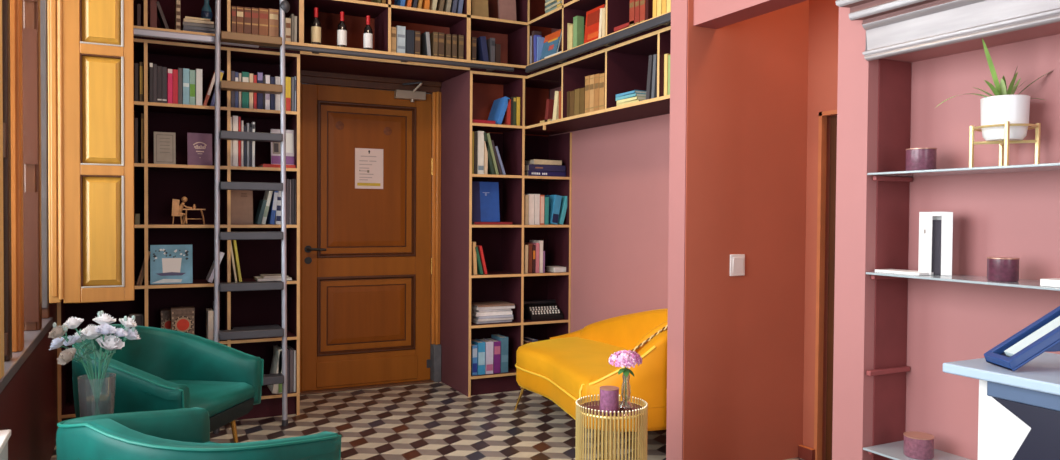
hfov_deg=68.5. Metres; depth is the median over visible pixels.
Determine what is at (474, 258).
book
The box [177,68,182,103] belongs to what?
book
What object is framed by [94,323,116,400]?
flower
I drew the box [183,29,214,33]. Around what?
book
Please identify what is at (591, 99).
book
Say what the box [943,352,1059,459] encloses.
table
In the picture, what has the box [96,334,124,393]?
flower
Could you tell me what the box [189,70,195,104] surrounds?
book
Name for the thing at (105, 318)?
flower
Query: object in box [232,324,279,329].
book
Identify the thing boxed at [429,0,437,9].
book
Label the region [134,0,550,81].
bookcase
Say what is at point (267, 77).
book
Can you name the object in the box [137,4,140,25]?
book
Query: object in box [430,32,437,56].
book
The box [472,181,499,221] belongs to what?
book
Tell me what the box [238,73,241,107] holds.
book
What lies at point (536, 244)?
book
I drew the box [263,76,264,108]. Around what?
book
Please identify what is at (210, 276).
book
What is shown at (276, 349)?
book
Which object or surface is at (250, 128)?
book
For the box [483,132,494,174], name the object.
book
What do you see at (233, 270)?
book
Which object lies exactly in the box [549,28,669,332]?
wall
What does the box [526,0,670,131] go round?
bookcase
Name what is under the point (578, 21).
book
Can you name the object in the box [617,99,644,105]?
book
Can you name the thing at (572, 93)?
book
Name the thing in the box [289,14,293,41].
book
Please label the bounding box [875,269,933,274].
book
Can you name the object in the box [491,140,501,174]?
book
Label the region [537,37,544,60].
book
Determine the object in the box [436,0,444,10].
book
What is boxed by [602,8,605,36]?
book
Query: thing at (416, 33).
book
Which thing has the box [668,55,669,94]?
book
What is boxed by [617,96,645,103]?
book
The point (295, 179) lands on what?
book
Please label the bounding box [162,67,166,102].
book
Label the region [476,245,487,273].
book
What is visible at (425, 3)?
book
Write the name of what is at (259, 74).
book
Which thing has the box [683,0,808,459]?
wall
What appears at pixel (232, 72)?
book
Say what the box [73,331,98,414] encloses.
flower
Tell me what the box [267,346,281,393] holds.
book
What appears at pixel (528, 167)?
book
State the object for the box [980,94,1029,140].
plant pot
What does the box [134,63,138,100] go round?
book
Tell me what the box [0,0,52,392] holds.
window
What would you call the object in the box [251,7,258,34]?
book
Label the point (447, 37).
book
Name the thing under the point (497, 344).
book
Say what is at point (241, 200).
book
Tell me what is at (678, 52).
wall pier
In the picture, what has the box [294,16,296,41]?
book
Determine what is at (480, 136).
book
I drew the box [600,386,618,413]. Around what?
candle
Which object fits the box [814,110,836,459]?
door frame
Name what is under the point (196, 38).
ladder rail
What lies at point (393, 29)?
book
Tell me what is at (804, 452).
baseboard
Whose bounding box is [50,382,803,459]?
floor
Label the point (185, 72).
book
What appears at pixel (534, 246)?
book
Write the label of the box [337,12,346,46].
wine bottle
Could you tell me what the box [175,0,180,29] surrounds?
book
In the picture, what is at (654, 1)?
book
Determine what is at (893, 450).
glass shelf
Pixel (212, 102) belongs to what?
book
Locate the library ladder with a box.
[213,0,289,433]
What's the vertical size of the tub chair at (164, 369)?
0.726 m
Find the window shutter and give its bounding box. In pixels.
[47,0,133,302]
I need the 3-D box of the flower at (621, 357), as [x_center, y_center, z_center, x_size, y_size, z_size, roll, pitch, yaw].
[0.376,0.582,3.066,0.136,0.218,0.123,0,1,-27]
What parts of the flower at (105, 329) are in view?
stem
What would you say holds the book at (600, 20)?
on the bookcase at (624, 64)
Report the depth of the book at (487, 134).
5.27 m
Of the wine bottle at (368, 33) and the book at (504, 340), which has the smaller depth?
the wine bottle at (368, 33)
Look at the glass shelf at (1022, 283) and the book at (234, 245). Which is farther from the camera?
the book at (234, 245)
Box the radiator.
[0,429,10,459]
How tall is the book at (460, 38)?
0.168 m
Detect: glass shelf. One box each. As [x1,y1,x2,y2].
[863,440,970,459]
[866,272,1059,290]
[867,163,1059,181]
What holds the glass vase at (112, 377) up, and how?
on the table
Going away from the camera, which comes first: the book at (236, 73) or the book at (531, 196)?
the book at (236, 73)
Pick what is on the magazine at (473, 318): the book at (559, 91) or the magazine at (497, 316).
the magazine at (497, 316)
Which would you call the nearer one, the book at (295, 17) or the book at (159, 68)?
the book at (159, 68)
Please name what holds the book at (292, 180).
on the bookcase at (155, 185)
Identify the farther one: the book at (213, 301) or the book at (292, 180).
the book at (292, 180)
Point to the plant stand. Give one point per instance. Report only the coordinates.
(1003, 145)
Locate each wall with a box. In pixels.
[0,303,57,459]
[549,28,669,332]
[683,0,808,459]
[803,0,838,459]
[872,59,910,459]
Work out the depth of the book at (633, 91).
4.26 m
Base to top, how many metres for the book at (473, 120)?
0.030 m
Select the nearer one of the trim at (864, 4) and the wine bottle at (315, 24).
the trim at (864, 4)
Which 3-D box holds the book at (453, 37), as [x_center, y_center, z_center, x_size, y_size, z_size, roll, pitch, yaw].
[-0.534,-1.206,5.202,0.034,0.167,0.172,0,1,-27]
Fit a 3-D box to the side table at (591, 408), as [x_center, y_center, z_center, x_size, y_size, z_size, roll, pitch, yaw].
[0.321,0.920,3.081,0.284,0.481,0.283,0,1,-27]
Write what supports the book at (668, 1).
on the bookcase at (624, 64)
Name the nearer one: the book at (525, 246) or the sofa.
the sofa
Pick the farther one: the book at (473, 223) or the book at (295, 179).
the book at (473, 223)
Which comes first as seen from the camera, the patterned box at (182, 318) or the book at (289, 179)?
the patterned box at (182, 318)
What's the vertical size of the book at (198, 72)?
0.210 m
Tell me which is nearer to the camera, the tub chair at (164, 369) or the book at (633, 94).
the tub chair at (164, 369)
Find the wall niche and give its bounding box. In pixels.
[832,7,1059,459]
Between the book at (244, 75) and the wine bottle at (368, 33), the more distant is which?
the wine bottle at (368, 33)
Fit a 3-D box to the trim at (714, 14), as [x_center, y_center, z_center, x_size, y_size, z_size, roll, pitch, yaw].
[1.029,-1.509,3.188,0.135,1.155,0.941,0,1,-27]
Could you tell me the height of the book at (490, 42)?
0.173 m
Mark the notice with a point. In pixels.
(368, 162)
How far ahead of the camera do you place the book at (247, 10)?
4.55 m
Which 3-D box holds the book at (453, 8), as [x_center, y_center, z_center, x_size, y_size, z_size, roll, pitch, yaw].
[-0.529,-1.492,5.198,0.049,0.140,0.172,0,1,-27]
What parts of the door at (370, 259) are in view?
casing, handle, panel, panel, head casing, closer arm, casing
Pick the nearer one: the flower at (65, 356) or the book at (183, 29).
the flower at (65, 356)
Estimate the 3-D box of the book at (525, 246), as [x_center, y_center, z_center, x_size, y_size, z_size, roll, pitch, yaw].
[-0.062,0.201,5.472,0.029,0.197,0.172,0,1,-27]
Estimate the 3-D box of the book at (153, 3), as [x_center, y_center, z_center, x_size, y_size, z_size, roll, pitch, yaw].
[-2.130,-1.199,4.402,0.037,0.162,0.172,0,1,-27]
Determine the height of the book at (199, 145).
0.192 m
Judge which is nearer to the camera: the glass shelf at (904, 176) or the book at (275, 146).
the glass shelf at (904, 176)
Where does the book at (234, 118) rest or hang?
on the bookcase at (155, 185)
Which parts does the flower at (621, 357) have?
stem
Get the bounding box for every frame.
[128,313,142,325]
[984,306,1059,370]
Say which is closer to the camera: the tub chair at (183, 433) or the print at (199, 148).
the tub chair at (183, 433)
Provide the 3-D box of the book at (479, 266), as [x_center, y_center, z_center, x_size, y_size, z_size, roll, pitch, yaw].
[-0.380,0.204,5.313,0.070,0.191,0.172,0,1,-27]
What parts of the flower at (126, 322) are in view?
stem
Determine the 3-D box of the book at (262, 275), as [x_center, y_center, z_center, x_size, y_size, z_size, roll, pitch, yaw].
[-1.559,0.280,4.735,0.138,0.014,0.171,0,1,-27]
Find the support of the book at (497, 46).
on the bookcase at (513, 36)
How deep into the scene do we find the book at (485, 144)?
5.24 m
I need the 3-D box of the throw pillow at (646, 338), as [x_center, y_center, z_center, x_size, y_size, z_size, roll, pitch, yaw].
[0.660,0.549,3.964,0.223,0.229,0.302,1,1,21]
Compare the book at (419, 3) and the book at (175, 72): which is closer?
the book at (175, 72)
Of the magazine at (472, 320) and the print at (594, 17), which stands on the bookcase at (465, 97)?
the magazine at (472, 320)
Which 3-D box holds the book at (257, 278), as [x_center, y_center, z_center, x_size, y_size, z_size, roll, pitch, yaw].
[-1.569,0.295,4.742,0.195,0.018,0.191,0,1,-27]
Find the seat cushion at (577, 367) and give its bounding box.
[516,337,666,402]
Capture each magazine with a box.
[471,301,514,306]
[471,305,514,309]
[471,308,510,311]
[471,310,511,316]
[471,315,512,318]
[471,316,512,320]
[471,319,511,323]
[545,0,561,10]
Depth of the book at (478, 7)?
5.23 m
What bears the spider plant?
in the plant pot at (1014, 108)
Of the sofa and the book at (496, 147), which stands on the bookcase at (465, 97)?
the book at (496, 147)
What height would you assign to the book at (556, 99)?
0.196 m
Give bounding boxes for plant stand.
[969,121,1040,166]
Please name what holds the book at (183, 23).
on the book at (184, 26)
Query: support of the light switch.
attached to the wall at (747, 80)
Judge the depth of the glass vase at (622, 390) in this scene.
3.06 m
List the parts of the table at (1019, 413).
white panel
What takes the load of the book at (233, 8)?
on the bookcase at (513, 36)
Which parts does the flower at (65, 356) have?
stem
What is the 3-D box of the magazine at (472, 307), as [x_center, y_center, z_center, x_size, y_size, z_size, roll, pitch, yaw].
[-0.273,0.530,5.415,0.280,0.022,0.201,0,1,-25]
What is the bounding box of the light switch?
[730,254,744,275]
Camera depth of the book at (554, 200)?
5.50 m
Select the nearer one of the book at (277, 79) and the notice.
the book at (277, 79)
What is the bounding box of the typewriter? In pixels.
[523,299,562,320]
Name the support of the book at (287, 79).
on the bookcase at (155, 185)
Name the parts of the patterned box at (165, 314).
lid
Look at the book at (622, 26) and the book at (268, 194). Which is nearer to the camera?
the book at (622, 26)
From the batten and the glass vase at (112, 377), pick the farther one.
the batten
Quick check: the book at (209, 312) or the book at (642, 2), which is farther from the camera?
the book at (209, 312)
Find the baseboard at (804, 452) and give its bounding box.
[798,445,814,459]
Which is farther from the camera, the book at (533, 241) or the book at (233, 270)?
the book at (533, 241)
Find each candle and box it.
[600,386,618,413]
[903,431,934,459]
[906,148,936,170]
[987,257,1019,281]
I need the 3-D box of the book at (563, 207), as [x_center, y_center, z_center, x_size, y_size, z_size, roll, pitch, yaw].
[0.209,-0.141,5.600,0.079,0.206,0.172,0,1,-27]
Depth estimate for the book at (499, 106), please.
5.33 m
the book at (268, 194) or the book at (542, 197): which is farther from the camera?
the book at (542, 197)
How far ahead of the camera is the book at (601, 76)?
4.53 m
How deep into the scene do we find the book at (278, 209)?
4.65 m
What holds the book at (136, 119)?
on the bookcase at (155, 185)
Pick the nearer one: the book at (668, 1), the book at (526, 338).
the book at (668, 1)
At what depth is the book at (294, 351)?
4.71 m
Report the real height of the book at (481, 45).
0.180 m
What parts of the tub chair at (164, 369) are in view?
seat, leg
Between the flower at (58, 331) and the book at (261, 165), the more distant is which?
the book at (261, 165)
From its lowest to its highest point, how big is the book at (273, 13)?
0.192 m
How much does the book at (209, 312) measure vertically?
0.174 m
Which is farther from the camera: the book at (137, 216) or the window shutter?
the book at (137, 216)
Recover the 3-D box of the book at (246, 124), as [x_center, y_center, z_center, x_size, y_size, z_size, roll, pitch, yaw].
[-1.690,-0.500,4.639,0.016,0.258,0.171,0,1,-27]
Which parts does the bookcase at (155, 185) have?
panel, shelf, shelf, panel, shelf, shelf, shelf, shelf, panel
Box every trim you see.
[693,0,806,28]
[835,0,1059,60]
[842,0,955,24]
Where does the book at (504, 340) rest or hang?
on the bookcase at (465, 97)
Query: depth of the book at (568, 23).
4.89 m
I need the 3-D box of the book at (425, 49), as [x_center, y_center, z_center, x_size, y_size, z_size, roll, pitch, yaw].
[-0.696,-1.205,5.121,0.043,0.165,0.172,0,1,-27]
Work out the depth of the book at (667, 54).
3.97 m
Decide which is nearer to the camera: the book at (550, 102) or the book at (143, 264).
the book at (143, 264)
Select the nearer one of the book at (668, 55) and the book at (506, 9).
the book at (668, 55)
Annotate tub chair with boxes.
[56,407,341,459]
[72,324,263,442]
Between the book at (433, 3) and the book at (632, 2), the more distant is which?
the book at (433, 3)
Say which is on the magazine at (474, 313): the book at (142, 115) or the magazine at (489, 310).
the magazine at (489, 310)
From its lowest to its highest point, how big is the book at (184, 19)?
0.020 m
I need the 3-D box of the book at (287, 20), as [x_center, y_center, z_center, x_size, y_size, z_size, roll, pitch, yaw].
[-1.482,-1.194,4.727,0.034,0.148,0.172,0,1,-27]
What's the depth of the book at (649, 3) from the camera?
4.12 m
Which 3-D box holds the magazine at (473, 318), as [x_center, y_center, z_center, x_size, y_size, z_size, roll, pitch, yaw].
[-0.277,0.608,5.409,0.260,0.018,0.201,0,1,-27]
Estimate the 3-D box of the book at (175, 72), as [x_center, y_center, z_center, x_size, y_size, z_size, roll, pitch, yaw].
[-2.035,-0.807,4.459,0.029,0.196,0.172,0,1,-27]
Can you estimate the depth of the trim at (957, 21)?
2.42 m
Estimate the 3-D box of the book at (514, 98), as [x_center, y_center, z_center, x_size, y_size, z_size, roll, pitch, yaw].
[-0.142,-0.814,5.408,0.026,0.198,0.172,0,1,-27]
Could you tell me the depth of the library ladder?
4.36 m
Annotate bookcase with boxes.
[57,38,299,422]
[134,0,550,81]
[440,71,571,396]
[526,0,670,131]
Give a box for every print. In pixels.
[193,142,206,157]
[544,30,560,50]
[587,10,599,39]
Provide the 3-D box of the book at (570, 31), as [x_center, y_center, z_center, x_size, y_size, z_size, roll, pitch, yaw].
[0.331,-1.195,4.899,0.182,0.169,0.053,0,1,-27]
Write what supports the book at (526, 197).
on the bookcase at (465, 97)
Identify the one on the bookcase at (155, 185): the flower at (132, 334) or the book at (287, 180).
the book at (287, 180)
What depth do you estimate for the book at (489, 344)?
5.29 m
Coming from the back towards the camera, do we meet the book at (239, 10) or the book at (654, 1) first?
the book at (239, 10)
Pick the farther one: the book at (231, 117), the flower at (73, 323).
the book at (231, 117)
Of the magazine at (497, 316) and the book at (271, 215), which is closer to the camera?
the book at (271, 215)
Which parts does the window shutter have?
raised panel, raised panel, raised panel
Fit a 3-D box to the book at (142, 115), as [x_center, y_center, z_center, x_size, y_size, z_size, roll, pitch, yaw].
[-2.186,-0.509,4.391,0.016,0.277,0.171,0,1,-27]
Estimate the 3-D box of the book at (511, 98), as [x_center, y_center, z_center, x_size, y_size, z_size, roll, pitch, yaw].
[-0.160,-0.813,5.399,0.013,0.196,0.171,0,1,-27]
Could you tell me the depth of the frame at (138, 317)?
4.36 m
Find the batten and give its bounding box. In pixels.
[866,366,909,375]
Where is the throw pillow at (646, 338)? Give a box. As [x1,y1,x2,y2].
[631,321,667,352]
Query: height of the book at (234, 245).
0.260 m
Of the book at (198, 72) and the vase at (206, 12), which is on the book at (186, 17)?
the vase at (206, 12)
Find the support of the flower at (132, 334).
in the glass vase at (112, 377)
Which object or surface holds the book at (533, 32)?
on the bookcase at (624, 64)
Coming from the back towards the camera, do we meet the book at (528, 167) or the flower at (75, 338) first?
the book at (528, 167)
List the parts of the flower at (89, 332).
stem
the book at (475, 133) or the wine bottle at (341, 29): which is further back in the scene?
the book at (475, 133)
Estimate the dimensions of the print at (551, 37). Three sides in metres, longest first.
0.225 x 0.124 x 0.002 m
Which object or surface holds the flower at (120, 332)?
in the glass vase at (112, 377)
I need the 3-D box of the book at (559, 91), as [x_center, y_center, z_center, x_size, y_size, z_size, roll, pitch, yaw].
[0.271,-0.797,5.021,0.182,0.186,0.035,0,1,-27]
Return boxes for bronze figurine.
[171,197,204,223]
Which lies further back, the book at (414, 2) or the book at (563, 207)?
the book at (563, 207)
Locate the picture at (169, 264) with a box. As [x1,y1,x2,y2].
[150,245,192,283]
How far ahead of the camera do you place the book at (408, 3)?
4.99 m
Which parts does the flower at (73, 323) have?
stem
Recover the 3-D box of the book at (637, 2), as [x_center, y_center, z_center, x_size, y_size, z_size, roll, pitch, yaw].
[0.658,-1.187,4.246,0.182,0.185,0.046,0,1,-27]
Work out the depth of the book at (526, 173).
5.46 m
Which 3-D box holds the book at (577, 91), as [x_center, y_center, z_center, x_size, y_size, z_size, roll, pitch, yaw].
[0.368,-0.783,4.827,0.182,0.168,0.063,0,1,-27]
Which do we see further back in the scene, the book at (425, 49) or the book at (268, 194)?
the book at (425, 49)
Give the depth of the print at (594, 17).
4.69 m
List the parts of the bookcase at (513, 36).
shelf, shelf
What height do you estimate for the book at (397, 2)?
0.114 m
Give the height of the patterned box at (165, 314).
0.173 m
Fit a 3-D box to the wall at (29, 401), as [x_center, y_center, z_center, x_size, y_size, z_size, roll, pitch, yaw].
[-1.134,-0.434,1.044,0.300,3.250,8.100,0,1,-27]
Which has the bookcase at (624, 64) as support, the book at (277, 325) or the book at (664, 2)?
the book at (664, 2)
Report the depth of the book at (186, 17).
4.44 m
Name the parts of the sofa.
leg, leg, backrest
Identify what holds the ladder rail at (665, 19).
attached to the bookcase at (624, 64)
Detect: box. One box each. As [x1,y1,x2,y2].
[160,308,170,329]
[171,306,194,334]
[918,212,952,275]
[1040,278,1059,286]
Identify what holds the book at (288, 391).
on the bookcase at (155, 185)
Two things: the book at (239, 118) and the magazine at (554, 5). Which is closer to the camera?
the book at (239, 118)
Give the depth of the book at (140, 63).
4.31 m
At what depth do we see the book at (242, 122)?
4.55 m
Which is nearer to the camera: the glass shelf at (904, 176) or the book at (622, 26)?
the glass shelf at (904, 176)
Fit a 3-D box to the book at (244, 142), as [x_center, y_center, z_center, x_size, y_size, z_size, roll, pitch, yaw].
[-1.705,-0.491,4.632,0.016,0.239,0.171,0,1,-27]
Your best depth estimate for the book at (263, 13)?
4.59 m
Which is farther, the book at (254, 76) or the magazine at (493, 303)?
the magazine at (493, 303)
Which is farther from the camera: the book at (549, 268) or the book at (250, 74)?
the book at (549, 268)
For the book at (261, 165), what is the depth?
4.65 m
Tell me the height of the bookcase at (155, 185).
2.168 m
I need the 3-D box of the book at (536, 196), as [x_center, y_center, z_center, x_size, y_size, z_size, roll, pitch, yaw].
[0.013,-0.145,5.502,0.043,0.214,0.172,0,1,-27]
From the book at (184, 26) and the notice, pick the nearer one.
the book at (184, 26)
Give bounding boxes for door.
[300,70,440,394]
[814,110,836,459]
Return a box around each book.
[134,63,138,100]
[134,118,137,162]
[135,214,139,224]
[136,259,144,284]
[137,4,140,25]
[139,62,142,101]
[139,251,149,284]
[141,113,143,162]
[149,63,152,101]
[150,0,156,27]
[153,64,156,102]
[154,132,175,163]
[157,1,168,28]
[157,66,161,102]
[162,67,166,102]
[167,69,172,103]
[173,69,177,103]
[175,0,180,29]
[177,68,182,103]
[181,22,213,29]
[182,25,214,31]
[182,68,189,104]
[183,18,213,24]
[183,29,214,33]
[185,16,209,20]
[187,133,211,165]
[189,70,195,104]
[195,69,202,104]
[203,71,214,105]
[206,252,224,282]
[206,308,212,340]
[209,70,223,105]
[213,301,219,340]
[231,6,235,31]
[231,71,234,107]
[231,117,231,165]
[231,190,252,223]
[231,240,241,281]
[231,242,237,281]
[232,116,237,165]
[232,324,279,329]
[235,72,238,107]
[236,6,243,32]
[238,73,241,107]
[238,116,240,165]
[241,72,248,107]
[241,121,243,166]
[243,126,246,166]
[244,7,250,33]
[244,123,249,166]
[249,73,253,108]
[249,122,254,166]
[249,127,251,166]
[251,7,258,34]
[253,75,256,108]
[254,199,266,224]
[254,276,291,280]
[255,72,262,108]
[259,8,268,35]
[259,164,295,167]
[260,274,287,277]
[261,191,272,224]
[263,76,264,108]
[265,75,269,109]
[266,191,278,224]
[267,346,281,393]
[269,8,278,36]
[270,77,274,109]
[270,129,293,164]
[273,345,281,393]
[275,76,279,109]
[275,191,280,224]
[280,345,289,392]
[285,18,290,41]
[285,77,290,110]
[286,179,288,224]
[287,345,292,391]
[288,345,295,391]
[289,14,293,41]
[289,179,291,224]
[290,179,294,224]
[291,77,293,110]
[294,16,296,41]
[294,76,295,110]
[295,179,295,224]
[391,27,395,51]
[394,0,405,5]
[396,26,405,52]
[405,0,411,6]
[405,30,414,53]
[411,0,417,7]
[414,31,419,54]
[416,0,422,8]
[420,32,430,55]
[421,0,429,9]
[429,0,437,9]
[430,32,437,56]
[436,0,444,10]
[438,32,443,56]
[443,0,451,11]
[444,34,450,57]
[450,0,457,12]
[451,34,456,58]
[456,0,463,13]
[457,35,463,58]
[471,0,488,16]
[471,37,476,60]
[471,242,477,274]
[471,339,484,374]
[471,343,477,374]
[472,119,494,123]
[472,132,473,173]
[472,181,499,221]
[472,222,511,224]
[474,132,476,173]
[475,131,483,173]
[475,247,483,274]
[476,36,488,61]
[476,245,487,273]
[478,338,493,373]
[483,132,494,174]
[484,141,487,173]
[486,38,494,62]
[486,133,498,174]
[487,338,500,372]
[488,96,509,124]
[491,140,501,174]
[491,334,507,372]
[495,44,500,62]
[495,146,505,174]
[498,0,516,20]
[501,99,510,124]
[510,97,512,124]
[513,97,515,124]
[516,97,519,125]
[523,337,537,341]
[524,164,565,171]
[524,171,565,176]
[524,194,533,224]
[524,195,528,224]
[524,243,532,272]
[524,245,527,272]
[525,159,561,164]
[525,242,539,272]
[529,36,531,63]
[529,240,542,272]
[531,31,540,63]
[532,245,535,272]
[534,35,541,61]
[534,194,539,224]
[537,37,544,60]
[540,29,561,59]
[540,195,544,224]
[543,251,544,272]
[544,99,553,121]
[544,197,548,224]
[545,195,561,224]
[546,266,565,271]
[552,91,558,119]
[558,196,566,224]
[559,91,560,118]
[567,23,584,49]
[567,91,569,116]
[568,24,584,49]
[569,90,574,116]
[573,16,583,47]
[574,88,579,115]
[580,87,584,113]
[584,4,605,43]
[585,75,589,112]
[589,74,594,111]
[594,73,599,110]
[598,8,601,37]
[599,73,604,109]
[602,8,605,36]
[614,20,634,31]
[615,90,645,96]
[615,93,645,100]
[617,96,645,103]
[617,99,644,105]
[629,0,634,26]
[635,0,639,23]
[640,0,645,21]
[645,0,652,19]
[646,55,653,99]
[651,54,656,98]
[653,0,656,16]
[657,0,661,15]
[662,0,666,13]
[664,53,669,95]
[666,0,670,12]
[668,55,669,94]
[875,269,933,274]
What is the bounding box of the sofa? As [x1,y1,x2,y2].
[514,308,667,459]
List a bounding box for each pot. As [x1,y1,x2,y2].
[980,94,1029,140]
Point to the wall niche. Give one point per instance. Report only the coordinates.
(1011, 214)
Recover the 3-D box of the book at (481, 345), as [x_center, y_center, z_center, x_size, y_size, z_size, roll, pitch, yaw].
[-0.365,0.867,5.336,0.056,0.218,0.172,0,1,-27]
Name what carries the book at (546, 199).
on the bookcase at (465, 97)
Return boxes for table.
[575,394,647,459]
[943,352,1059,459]
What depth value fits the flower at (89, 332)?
2.54 m
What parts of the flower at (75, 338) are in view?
stem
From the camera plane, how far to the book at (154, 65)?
4.34 m
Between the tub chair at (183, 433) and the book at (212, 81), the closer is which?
the tub chair at (183, 433)
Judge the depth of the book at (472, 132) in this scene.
5.20 m
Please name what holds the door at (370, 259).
in the wall
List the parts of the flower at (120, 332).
stem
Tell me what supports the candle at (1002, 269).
on the glass shelf at (1022, 283)
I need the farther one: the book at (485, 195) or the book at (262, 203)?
the book at (485, 195)
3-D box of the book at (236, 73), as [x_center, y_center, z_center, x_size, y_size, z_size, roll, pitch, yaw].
[-1.744,-0.815,4.605,0.022,0.211,0.172,0,1,-27]
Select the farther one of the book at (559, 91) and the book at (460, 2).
the book at (460, 2)
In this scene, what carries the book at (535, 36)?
on the bookcase at (624, 64)
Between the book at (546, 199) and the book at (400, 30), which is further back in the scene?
the book at (546, 199)
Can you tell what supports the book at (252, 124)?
on the bookcase at (155, 185)
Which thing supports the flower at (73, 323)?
in the glass vase at (112, 377)
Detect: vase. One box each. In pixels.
[78,373,115,416]
[200,0,212,20]
[619,373,632,409]
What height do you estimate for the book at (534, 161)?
0.036 m
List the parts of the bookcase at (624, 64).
shelf, shelf, shelf, shelf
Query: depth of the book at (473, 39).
5.19 m
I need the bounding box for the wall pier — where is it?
[666,0,687,459]
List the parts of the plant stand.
leg, leg, leg, leg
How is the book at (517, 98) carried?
on the bookcase at (465, 97)
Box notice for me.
[355,148,382,188]
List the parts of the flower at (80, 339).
stem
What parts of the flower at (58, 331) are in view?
stem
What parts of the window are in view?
frame post, shutter rail, frame post, frame post, sill, frame post, jamb panel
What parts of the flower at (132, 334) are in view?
stem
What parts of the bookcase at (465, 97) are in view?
panel, shelf, panel, panel, shelf, shelf, shelf, shelf, shelf, panel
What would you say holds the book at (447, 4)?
on the bookcase at (513, 36)
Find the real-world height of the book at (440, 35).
0.170 m
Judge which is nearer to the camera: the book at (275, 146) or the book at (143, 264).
the book at (143, 264)
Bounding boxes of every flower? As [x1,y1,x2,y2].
[48,322,95,401]
[49,336,100,414]
[57,347,96,399]
[63,317,93,382]
[63,335,96,400]
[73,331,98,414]
[77,325,100,414]
[91,311,115,414]
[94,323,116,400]
[94,327,140,414]
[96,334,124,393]
[98,315,136,401]
[98,328,127,399]
[609,350,641,404]
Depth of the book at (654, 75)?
4.07 m
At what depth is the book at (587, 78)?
4.67 m
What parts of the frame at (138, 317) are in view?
panel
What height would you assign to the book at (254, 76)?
0.202 m
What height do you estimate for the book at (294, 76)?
0.214 m
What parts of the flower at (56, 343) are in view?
stem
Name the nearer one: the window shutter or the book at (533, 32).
the window shutter
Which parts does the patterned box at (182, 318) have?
lid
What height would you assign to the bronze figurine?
0.161 m
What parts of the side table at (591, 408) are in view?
rod, rod, rod, rod, rod, rod, rod, rod, rod, rod, rod, rod, rod, rod, rod, rod, rod, rod, rod, rod, rod, rod, rod, rod, rod, rod, rod, rod, rod, rod, rod, rod, rod, rod, rod, rod, rod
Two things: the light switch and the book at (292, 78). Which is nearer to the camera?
the light switch
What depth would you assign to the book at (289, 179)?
4.68 m
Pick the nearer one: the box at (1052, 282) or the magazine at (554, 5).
the box at (1052, 282)
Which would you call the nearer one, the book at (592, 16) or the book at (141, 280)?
the book at (141, 280)
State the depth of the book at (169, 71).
4.37 m
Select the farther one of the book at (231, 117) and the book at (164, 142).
the book at (231, 117)
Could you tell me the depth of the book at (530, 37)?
5.35 m
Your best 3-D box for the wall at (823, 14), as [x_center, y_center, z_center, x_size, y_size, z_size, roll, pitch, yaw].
[2.690,-0.417,1.558,0.192,3.250,5.391,0,1,-27]
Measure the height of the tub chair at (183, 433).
0.673 m
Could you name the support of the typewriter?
on the bookcase at (465, 97)
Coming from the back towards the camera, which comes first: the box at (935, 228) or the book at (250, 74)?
the book at (250, 74)
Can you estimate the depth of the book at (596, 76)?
4.58 m
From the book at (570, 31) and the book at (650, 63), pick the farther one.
the book at (570, 31)
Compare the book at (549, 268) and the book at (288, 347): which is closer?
the book at (288, 347)
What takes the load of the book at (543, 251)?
on the bookcase at (465, 97)
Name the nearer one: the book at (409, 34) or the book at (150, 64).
the book at (150, 64)
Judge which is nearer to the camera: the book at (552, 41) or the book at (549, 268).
the book at (552, 41)
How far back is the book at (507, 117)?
5.32 m
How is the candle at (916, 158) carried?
on the glass shelf at (904, 176)
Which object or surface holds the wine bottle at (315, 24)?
on the bookcase at (513, 36)
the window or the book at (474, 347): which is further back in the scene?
the book at (474, 347)
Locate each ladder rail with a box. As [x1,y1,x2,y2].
[134,28,513,71]
[525,12,670,72]
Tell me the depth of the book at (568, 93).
4.88 m
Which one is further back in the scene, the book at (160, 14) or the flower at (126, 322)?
the book at (160, 14)
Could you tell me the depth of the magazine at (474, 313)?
5.33 m
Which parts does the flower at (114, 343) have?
stem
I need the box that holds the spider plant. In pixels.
[935,38,1045,107]
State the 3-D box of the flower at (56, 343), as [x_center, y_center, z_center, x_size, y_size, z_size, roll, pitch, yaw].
[-1.470,0.507,2.527,0.172,0.325,0.060,0,1,-4]
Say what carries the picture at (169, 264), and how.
on the bookcase at (155, 185)
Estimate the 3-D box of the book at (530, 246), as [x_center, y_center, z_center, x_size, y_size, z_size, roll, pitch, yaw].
[-0.034,0.196,5.486,0.033,0.205,0.172,0,1,-27]
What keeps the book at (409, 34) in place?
on the bookcase at (513, 36)
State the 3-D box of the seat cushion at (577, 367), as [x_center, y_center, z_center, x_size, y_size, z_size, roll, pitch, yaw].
[0.388,0.767,4.407,0.796,0.135,1.422,0,1,-27]
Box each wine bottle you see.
[311,7,320,44]
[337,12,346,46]
[363,16,372,49]
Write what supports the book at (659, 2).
on the bookcase at (624, 64)
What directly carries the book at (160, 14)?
on the bookcase at (513, 36)
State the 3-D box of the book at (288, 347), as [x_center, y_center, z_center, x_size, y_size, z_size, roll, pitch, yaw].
[-1.489,0.851,4.800,0.023,0.257,0.222,0,1,-27]
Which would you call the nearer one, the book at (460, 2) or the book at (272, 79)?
the book at (272, 79)
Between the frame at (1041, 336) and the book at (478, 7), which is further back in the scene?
the book at (478, 7)
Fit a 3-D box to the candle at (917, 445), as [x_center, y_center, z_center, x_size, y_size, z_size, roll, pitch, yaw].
[1.304,0.723,2.612,0.094,0.070,0.094,0,1,-27]
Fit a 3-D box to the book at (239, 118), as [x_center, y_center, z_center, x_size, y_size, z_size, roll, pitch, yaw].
[-1.732,-0.517,4.618,0.016,0.293,0.171,0,1,-27]
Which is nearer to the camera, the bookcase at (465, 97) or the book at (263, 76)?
the book at (263, 76)

